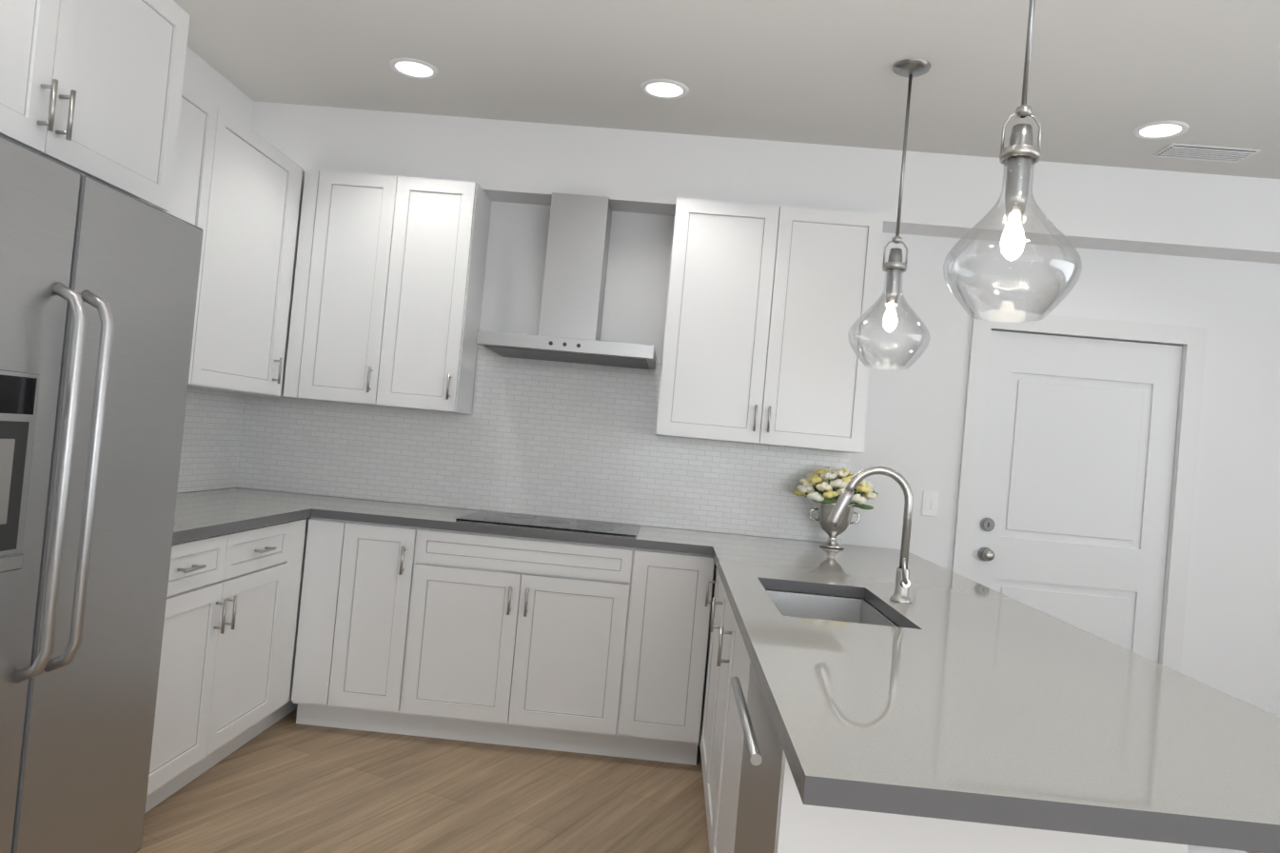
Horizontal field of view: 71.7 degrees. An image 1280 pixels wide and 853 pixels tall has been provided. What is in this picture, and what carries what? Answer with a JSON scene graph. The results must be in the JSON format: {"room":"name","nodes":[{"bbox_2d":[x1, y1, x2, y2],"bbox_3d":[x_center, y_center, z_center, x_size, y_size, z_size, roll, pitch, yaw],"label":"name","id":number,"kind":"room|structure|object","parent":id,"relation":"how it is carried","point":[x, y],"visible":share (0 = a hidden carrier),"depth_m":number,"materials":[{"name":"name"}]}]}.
{"room":"kitchen","nodes":[
{"label":"kitchen","id":0,"kind":"room"},
{"bbox_2d":[177,46,253,492],"bbox_3d":[-2.053,-0.202,2.582,0.120,2.740,3.740,5,-1,2],"label":"wall","id":1,"kind":"structure","parent":0,"point":[201,74],"depth_m":3.84,"materials":[{"name":"white paint"}]},
{"bbox_2d":[0,0,189,214],"bbox_3d":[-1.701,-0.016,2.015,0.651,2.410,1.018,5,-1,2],"label":"upper cabinet","id":2,"kind":"object","parent":1,"relation":"attached to","point":[92,88],"visible":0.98,"depth_m":2.19,"materials":[{"name":"white wood"}]},
{"bbox_2d":[166,78,231,389],"bbox_3d":[-1.768,-0.692,2.929,0.326,1.040,0.767,5,-1,2],"label":"upper cabinet","id":3,"kind":"object","parent":1,"relation":"attached to","point":[204,139],"depth_m":3.23,"materials":[{"name":"white wood"}]},
{"bbox_2d":[177,387,249,492],"bbox_3d":[-1.979,0.048,3.421,0.007,0.453,1.770,5,-1,2],"label":"backsplash","id":4,"kind":"structure","parent":1,"relation":"attached to","point":[214,423],"depth_m":4.04,"materials":[{"name":"tile"}]},
{"bbox_2d":[204,114,305,397],"bbox_3d":[-1.744,-0.677,3.594,0.326,1.040,0.806,5,-1,2],"label":"upper cabinet","id":5,"kind":"object","parent":1,"relation":"attached to","point":[237,191],"depth_m":3.65,"materials":[{"name":"white wood"}]},
{"bbox_2d":[136,707,1261,852],"bbox_3d":[1.279,1.476,0.168,7.300,0.100,8.300,5,-1,2],"label":"floor","id":6,"kind":"structure","parent":0,"point":[286,783],"depth_m":3.09,"materials":[{"name":"brown wood"}]},
{"bbox_2d":[0,135,203,852],"bbox_3d":[-1.611,0.308,1.956,0.800,1.778,0.905,5,-1,2],"label":"refrigerator","id":7,"kind":"object","parent":6,"relation":"on","point":[98,286],"visible":1,"depth_m":1.99,"materials":[{"name":"grey metal"}]},
{"bbox_2d":[144,519,296,812],"bbox_3d":[-1.749,0.769,3.018,0.616,0.878,1.015,5,-1,2],"label":"base cabinet","id":8,"kind":"object","parent":6,"relation":"on","point":[228,646],"depth_m":3.03,"materials":[{"name":"white wood"}]},
{"bbox_2d":[172,491,313,543],"bbox_3d":[-1.696,0.314,3.086,0.636,0.035,1.133,5,-1,2],"label":"countertop","id":9,"kind":"structure","parent":8,"relation":"on","point":[196,516],"depth_m":3.28,"materials":[{"name":"stone"}]},
{"bbox_2d":[277,516,310,720],"bbox_3d":[-1.729,0.781,3.569,0.616,0.878,0.208,5,-1,2],"label":"base cabinet","id":10,"kind":"object","parent":6,"relation":"on","point":[285,702],"depth_m":3.63,"materials":[{"name":"white wood"}]},
{"bbox_2d":[291,516,359,728],"bbox_3d":[-1.296,0.828,3.970,0.213,0.878,0.616,5,-1,2],"label":"base cabinet","id":11,"kind":"object","parent":6,"relation":"on","point":[332,550],"depth_m":3.67,"materials":[{"name":"white wood"}]},
{"bbox_2d":[340,521,435,735],"bbox_3d":[-1.068,0.849,3.961,0.365,0.878,0.616,5,-1,2],"label":"base cabinet","id":12,"kind":"object","parent":6,"relation":"on","point":[394,568],"depth_m":3.66,"materials":[{"name":"white wood"}]},
{"bbox_2d":[416,529,652,758],"bbox_3d":[-0.501,0.899,3.939,1.026,0.878,0.616,5,-1,2],"label":"base cabinet","id":13,"kind":"object","parent":6,"relation":"on","point":[560,645],"depth_m":3.63,"materials":[{"name":"white wood"}]},
{"bbox_2d":[191,487,933,563],"bbox_3d":[-0.372,0.450,3.927,3.229,0.035,0.651,5,-1,2],"label":"countertop","id":14,"kind":"structure","parent":13,"relation":"on","point":[657,538],"depth_m":3.80,"materials":[{"name":"stone"}]},
{"bbox_2d":[455,510,640,536],"bbox_3d":[-0.383,0.427,3.942,0.760,0.008,0.500,5,-1,2],"label":"cooktop","id":15,"kind":"object","parent":14,"relation":"in","point":[558,522],"visible":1,"depth_m":3.88,"materials":[{"name":"black glass"}]},
{"bbox_2d":[792,466,877,549],"bbox_3d":[0.877,0.364,4.002,0.375,0.362,0.313,5,-1,2],"label":"flower vase","id":16,"kind":"object","parent":14,"relation":"on","point":[814,485],"visible":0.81,"depth_m":3.94,"materials":[{"name":"silver metal"}]},
{"bbox_2d":[633,549,714,765],"bbox_3d":[0.082,0.951,3.916,0.398,0.878,0.616,5,-1,2],"label":"base cabinet","id":17,"kind":"object","parent":6,"relation":"on","point":[678,618],"depth_m":3.61,"materials":[{"name":"white wood"}]},
{"bbox_2d":[699,562,718,767],"bbox_3d":[0.570,0.983,3.276,0.620,0.878,0.538,5,-1,2],"label":"base cabinet","id":18,"kind":"object","parent":6,"relation":"on","point":[711,635],"depth_m":3.52,"materials":[{"name":"white wood"}]},
{"bbox_2d":[705,576,710,606],"bbox_3d":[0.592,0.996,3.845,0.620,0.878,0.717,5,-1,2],"label":"handle","id":19,"kind":"object","parent":18,"relation":"attached to","point":[708,579],"depth_m":3.52,"materials":[{"name":"silver metal"}]},
{"bbox_2d":[702,572,866,819],"bbox_3d":[0.554,0.972,2.829,0.620,0.878,0.602,5,-1,2],"label":"base cabinet","id":20,"kind":"object","parent":6,"relation":"on","point":[720,597],"depth_m":3.11,"materials":[{"name":"white wood"}]},
{"bbox_2d":[707,589,900,852],"bbox_3d":[0.535,0.961,2.320,0.620,0.878,0.661,5,-1,2],"label":"base cabinet","id":21,"kind":"object","parent":6,"relation":"on","point":[731,633],"depth_m":2.55,"materials":[{"name":"white wood"}]},
{"bbox_2d":[722,635,1187,852],"bbox_3d":[0.512,0.946,1.705,0.620,0.878,0.691,5,-1,2],"label":"base cabinet","id":22,"kind":"object","parent":6,"relation":"on","point":[754,803],"depth_m":1.38,"materials":[{"name":"white wood"}]},
{"bbox_2d":[705,540,1279,852],"bbox_3d":[0.704,0.515,2.313,0.949,0.035,2.490,5,-1,2],"label":"countertop","id":23,"kind":"structure","parent":22,"relation":"on","point":[956,697],"depth_m":1.45,"materials":[{"name":"stone"}]},
{"bbox_2d":[766,590,896,626],"bbox_3d":[0.512,0.668,2.477,0.332,0.293,0.632,5,-1,2],"label":"sink","id":24,"kind":"object","parent":23,"relation":"in","point":[825,607],"visible":0.04,"depth_m":2.79,"materials":[{"name":"silver metal"}]},
{"bbox_2d":[827,465,913,603],"bbox_3d":[0.673,0.305,2.555,0.261,0.385,0.110,5,-1,2],"label":"faucet","id":25,"kind":"object","parent":23,"relation":"on","point":[902,575],"visible":1,"depth_m":2.57,"materials":[{"name":"silver metal"}]},
{"bbox_2d":[1187,844,1247,852],"bbox_3d":[1.040,1.127,1.611,0.404,0.610,0.404,5,-1,-1],"label":"base cabinet","id":26,"kind":"object","parent":6,"relation":"on","point":[1197,849],"visible":0.19,"depth_m":1.74,"materials":[{"name":"white wood"}]},
{"bbox_2d":[173,0,1279,178],"bbox_3d":[1.534,-1.352,0.223,7.300,0.100,8.300,5,-1,2],"label":"ceiling","id":27,"kind":"structure","parent":0,"point":[1107,78],"depth_m":3.31,"materials":[{"name":"white paint"}]},
{"bbox_2d":[389,57,438,78],"bbox_3d":[-0.917,-1.452,3.600,0.196,0.008,0.196,5,-1,2],"label":"recessed light","id":28,"kind":"object","parent":27,"relation":"in","point":[406,67],"visible":1,"depth_m":3.59,"materials":[{"name":"white"}]},
{"bbox_2d":[640,78,689,99],"bbox_3d":[0.099,-1.360,3.580,0.196,0.008,0.196,5,-1,2],"label":"recessed light","id":29,"kind":"object","parent":27,"relation":"in","point":[665,88],"visible":1,"depth_m":3.57,"materials":[{"name":"white"}]},
{"bbox_2d":[250,100,1279,263],"bbox_3d":[1.659,-1.049,4.115,7.000,0.328,0.200,5,-1,2],"label":"soffit beam","id":30,"kind":"structure","parent":27,"relation":"attached to","point":[1175,213],"depth_m":4.06,"materials":[{"name":"white paint"}]},
{"bbox_2d":[847,59,930,369],"bbox_3d":[0.928,-0.752,3.175,0.284,1.086,0.284,5,-1,2],"label":"pendant light","id":31,"kind":"object","parent":27,"relation":"hanging from","point":[894,267],"visible":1,"depth_m":3.15,"materials":[{"name":"grey"}]},
{"bbox_2d":[943,0,1082,322],"bbox_3d":[0.858,-0.782,1.967,0.284,1.086,0.284,5,-1,2],"label":"pendant light","id":32,"kind":"object","parent":27,"relation":"hanging from","point":[1020,154],"visible":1,"depth_m":1.95,"materials":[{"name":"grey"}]},
{"bbox_2d":[1132,120,1189,139],"bbox_3d":[2.081,-1.183,3.542,0.196,0.008,0.196,5,-1,2],"label":"recessed light","id":33,"kind":"object","parent":27,"relation":"in","point":[1158,129],"visible":1,"depth_m":3.54,"materials":[{"name":"white"}]},
{"bbox_2d":[1151,142,1261,162],"bbox_3d":[2.387,-1.151,3.740,0.360,0.009,0.160,5,-1,2],"label":"ceiling vent","id":34,"kind":"object","parent":27,"relation":"in","point":[1205,152],"visible":1,"depth_m":3.73,"materials":[{"name":"white metal"}]},
{"bbox_2d":[241,200,1279,717],"bbox_3d":[1.557,0.156,4.252,7.240,2.740,0.120,5,-1,2],"label":"wall","id":35,"kind":"structure","parent":0,"point":[914,439],"depth_m":4.19,"materials":[{"name":"white paint"}]},
{"bbox_2d":[283,168,491,413],"bbox_3d":[-1.164,-0.614,4.125,0.784,1.040,0.362,5,-1,2],"label":"upper cabinet","id":36,"kind":"object","parent":35,"relation":"attached to","point":[387,291],"visible":1,"depth_m":3.99,"materials":[{"name":"white wood"}]},
{"bbox_2d":[237,346,849,543],"bbox_3d":[-0.471,0.035,4.266,2.940,0.783,0.007,5,-1,2],"label":"backsplash","id":37,"kind":"structure","parent":35,"relation":"attached to","point":[559,439],"depth_m":4.26,"materials":[{"name":"tile"}]},
{"bbox_2d":[475,192,656,369],"bbox_3d":[-0.281,-0.681,4.024,0.760,0.748,0.494,5,-1,2],"label":"range hood","id":38,"kind":"object","parent":35,"relation":"attached to","point":[575,279],"visible":1,"depth_m":4.03,"materials":[{"name":"silver metal"}]},
{"bbox_2d":[655,197,884,452],"bbox_3d":[0.579,-0.448,4.057,0.920,1.060,0.362,5,-1,2],"label":"upper cabinet","id":39,"kind":"object","parent":35,"relation":"attached to","point":[768,305],"visible":0.98,"depth_m":3.92,"materials":[{"name":"white wood"}]},
{"bbox_2d":[921,490,938,516],"bbox_3d":[1.371,0.364,4.189,0.072,0.120,0.010,5,-1,2],"label":"light switch","id":40,"kind":"object","parent":35,"relation":"attached to","point":[930,499],"visible":1,"depth_m":4.19,"materials":[{"name":"white plastic"}]},
{"bbox_2d":[970,330,1182,663],"bbox_3d":[2.023,0.560,4.163,0.900,1.966,0.117,5,-1,2],"label":"door","id":41,"kind":"structure","parent":35,"relation":"in","point":[1074,483],"depth_m":4.18,"materials":[{"name":"white wood"}]},
{"bbox_2d":[951,308,1207,672],"bbox_3d":[2.027,0.528,4.208,1.078,2.081,0.155,5,-1,2],"label":"door frame","id":42,"kind":"structure","parent":35,"relation":"attached to","point":[1192,340],"depth_m":4.16,"materials":[{"name":"white wood"}]}
]}

